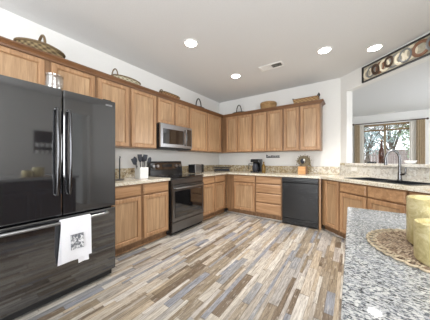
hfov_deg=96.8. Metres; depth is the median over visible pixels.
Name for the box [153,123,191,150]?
microwave
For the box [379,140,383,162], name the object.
wine bottle
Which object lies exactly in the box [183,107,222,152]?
upper cabinet
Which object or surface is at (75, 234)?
dish towel
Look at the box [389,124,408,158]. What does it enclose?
tree
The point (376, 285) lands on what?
kitchen island
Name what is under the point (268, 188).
base cabinet
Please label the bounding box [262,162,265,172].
oil bottle
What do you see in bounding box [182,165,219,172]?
backsplash
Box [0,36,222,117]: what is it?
trim
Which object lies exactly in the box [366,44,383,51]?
recessed light
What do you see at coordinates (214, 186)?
base cabinet
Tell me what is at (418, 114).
wall
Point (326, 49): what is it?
recessed light
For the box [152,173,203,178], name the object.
cooktop
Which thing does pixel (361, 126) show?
curtain
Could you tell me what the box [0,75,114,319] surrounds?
refrigerator
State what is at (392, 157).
fence
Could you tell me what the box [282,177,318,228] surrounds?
dishwasher
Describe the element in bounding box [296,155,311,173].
box
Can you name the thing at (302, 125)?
upper cabinet
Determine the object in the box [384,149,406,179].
faucet
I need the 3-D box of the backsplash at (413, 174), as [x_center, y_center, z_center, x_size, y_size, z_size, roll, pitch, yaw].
[2.515,0.186,2.589,0.020,0.179,1.988,0,0,-10]
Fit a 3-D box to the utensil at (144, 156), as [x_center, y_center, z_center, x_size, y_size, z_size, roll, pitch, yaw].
[-1.040,0.086,2.829,0.074,0.337,0.033,0,0,-4]
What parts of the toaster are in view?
panel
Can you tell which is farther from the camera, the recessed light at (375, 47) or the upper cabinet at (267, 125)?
the upper cabinet at (267, 125)
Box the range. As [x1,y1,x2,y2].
[147,161,203,235]
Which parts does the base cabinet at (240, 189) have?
shoe moulding, panel, drawer, door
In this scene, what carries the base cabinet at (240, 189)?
on the floor
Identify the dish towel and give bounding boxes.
[58,214,91,265]
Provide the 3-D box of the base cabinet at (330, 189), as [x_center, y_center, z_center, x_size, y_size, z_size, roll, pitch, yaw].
[2.073,0.754,3.107,0.589,0.876,0.571,0,0,-25]
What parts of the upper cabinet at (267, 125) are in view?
panel, door, door, panel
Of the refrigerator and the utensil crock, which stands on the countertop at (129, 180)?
the utensil crock
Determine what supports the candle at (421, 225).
on the placemat
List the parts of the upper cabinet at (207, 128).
door, panel, door, panel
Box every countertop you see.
[115,176,169,186]
[183,171,429,192]
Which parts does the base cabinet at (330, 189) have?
panel, door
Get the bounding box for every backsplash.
[115,168,134,177]
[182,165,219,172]
[220,165,339,174]
[340,165,429,182]
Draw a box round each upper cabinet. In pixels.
[0,44,95,97]
[96,76,155,149]
[156,96,188,127]
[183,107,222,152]
[223,113,254,152]
[253,109,285,151]
[283,103,322,151]
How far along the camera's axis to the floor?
1.89 m
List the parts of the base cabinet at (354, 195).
panel, drawer, door, panel, door, drawer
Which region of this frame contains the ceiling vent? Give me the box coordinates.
[258,61,284,71]
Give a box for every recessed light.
[183,38,197,47]
[230,74,240,78]
[317,46,332,53]
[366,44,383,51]
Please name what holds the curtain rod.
attached to the wall at (418, 114)
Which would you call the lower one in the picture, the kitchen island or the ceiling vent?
the kitchen island
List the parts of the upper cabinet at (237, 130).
door, panel, panel, door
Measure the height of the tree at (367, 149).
4.169 m
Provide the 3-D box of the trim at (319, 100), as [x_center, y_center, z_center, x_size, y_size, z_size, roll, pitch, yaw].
[1.068,-1.071,4.082,2.194,0.059,0.058,0,0,35]
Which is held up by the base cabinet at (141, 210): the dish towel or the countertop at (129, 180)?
the countertop at (129, 180)
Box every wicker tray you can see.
[159,89,179,98]
[292,93,319,102]
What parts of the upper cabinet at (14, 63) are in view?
panel, door, door, panel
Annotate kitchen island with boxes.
[341,207,429,319]
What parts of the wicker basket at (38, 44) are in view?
handle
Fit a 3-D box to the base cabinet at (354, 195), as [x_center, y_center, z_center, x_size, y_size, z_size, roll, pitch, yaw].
[2.232,0.754,2.482,0.614,0.876,0.879,0,0,-10]
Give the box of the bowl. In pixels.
[404,160,416,163]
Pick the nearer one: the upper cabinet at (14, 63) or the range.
the upper cabinet at (14, 63)
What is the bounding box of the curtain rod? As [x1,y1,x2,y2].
[352,117,428,125]
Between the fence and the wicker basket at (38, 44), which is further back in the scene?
the fence
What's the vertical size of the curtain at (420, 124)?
2.397 m
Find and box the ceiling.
[0,0,429,116]
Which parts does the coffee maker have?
water tank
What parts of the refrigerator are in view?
door, handle, freezer drawer, handle, handle, door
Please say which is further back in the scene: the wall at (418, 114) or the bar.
the wall at (418, 114)
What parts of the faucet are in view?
spout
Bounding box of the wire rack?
[213,167,230,170]
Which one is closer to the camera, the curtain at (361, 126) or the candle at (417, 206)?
the candle at (417, 206)
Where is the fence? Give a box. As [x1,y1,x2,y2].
[370,149,408,163]
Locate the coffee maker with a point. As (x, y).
(257, 163)
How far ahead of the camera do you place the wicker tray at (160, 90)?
3.37 m
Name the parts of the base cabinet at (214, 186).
drawer, door, panel, drawer, door, panel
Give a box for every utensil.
[131,158,136,167]
[143,154,147,166]
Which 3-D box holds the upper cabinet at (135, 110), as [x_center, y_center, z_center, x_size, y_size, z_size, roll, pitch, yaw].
[-1.338,-0.617,2.832,0.330,0.873,0.912,0,0,35]
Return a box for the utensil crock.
[135,167,147,178]
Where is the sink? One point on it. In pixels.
(403, 182)
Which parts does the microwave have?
door, control panel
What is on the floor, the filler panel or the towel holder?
the filler panel
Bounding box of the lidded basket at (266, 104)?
[260,101,276,108]
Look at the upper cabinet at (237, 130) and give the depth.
4.46 m
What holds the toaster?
on the countertop at (343, 178)
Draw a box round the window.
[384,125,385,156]
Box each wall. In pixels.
[0,8,218,168]
[219,78,340,166]
[341,31,429,162]
[352,109,429,163]
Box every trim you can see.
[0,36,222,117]
[223,99,322,117]
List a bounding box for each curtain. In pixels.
[354,125,359,162]
[360,125,363,162]
[409,121,415,163]
[416,119,424,163]
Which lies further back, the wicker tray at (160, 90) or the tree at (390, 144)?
the tree at (390, 144)
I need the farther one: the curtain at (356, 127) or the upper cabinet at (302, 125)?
the curtain at (356, 127)
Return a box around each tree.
[364,125,397,162]
[367,124,408,149]
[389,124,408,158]
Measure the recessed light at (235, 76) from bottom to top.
0.010 m
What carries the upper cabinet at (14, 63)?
attached to the wall at (12, 25)
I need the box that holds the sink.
[348,177,429,185]
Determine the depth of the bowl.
2.55 m
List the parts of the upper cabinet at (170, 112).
door, panel, door, panel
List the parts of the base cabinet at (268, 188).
drawer, drawer, drawer, drawer, shoe moulding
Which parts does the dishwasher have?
pull handle, kick plate, control panel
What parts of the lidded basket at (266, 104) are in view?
lid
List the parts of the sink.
bowl, bowl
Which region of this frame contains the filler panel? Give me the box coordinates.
[319,179,322,229]
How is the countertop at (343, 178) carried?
on the base cabinet at (354, 195)
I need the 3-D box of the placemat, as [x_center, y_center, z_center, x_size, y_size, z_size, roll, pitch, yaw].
[0.689,0.274,0.559,0.390,0.008,0.390,0,0,31]
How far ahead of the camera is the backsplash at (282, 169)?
4.10 m
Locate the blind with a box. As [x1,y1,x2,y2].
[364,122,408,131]
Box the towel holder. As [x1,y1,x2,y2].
[115,156,123,179]
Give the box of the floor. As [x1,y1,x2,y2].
[13,208,344,319]
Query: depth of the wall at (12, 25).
2.95 m
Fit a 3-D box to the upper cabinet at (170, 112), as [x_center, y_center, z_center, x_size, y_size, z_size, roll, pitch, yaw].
[-0.852,-0.831,3.518,0.330,0.445,0.765,0,0,35]
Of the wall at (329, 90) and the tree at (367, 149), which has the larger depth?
the tree at (367, 149)
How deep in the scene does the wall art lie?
2.60 m
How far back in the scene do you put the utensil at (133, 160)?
2.76 m
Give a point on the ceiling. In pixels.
(240, 37)
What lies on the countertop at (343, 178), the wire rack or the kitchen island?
the wire rack
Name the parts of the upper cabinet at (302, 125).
door, panel, panel, door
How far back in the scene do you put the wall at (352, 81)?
3.45 m
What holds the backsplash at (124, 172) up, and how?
attached to the wall at (12, 25)
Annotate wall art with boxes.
[362,33,429,82]
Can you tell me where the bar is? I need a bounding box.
[345,163,429,167]
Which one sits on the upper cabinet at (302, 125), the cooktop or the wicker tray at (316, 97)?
the wicker tray at (316, 97)
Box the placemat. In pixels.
[365,228,429,272]
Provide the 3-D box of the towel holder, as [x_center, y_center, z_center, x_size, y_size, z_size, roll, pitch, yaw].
[-1.316,0.111,2.633,0.110,0.330,0.110,0,0,35]
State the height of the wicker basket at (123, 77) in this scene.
0.238 m
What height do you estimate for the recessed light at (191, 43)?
0.010 m
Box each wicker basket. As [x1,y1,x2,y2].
[13,34,65,57]
[111,68,140,84]
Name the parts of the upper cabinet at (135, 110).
door, panel, door, panel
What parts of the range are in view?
control panel, panel, drawer, oven door, handle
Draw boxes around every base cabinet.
[113,181,168,256]
[203,174,225,220]
[226,174,256,216]
[256,175,281,221]
[322,179,342,237]
[340,181,408,239]
[409,191,429,194]
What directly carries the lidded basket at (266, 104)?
on the upper cabinet at (267, 125)
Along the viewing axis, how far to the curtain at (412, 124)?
5.98 m
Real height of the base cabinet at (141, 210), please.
0.876 m
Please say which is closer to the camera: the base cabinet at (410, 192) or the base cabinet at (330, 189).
the base cabinet at (410, 192)
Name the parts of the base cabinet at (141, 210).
panel, door, drawer, shoe moulding, drawer, door, panel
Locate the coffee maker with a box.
[248,159,262,172]
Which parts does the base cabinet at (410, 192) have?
drawer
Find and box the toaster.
[188,164,203,173]

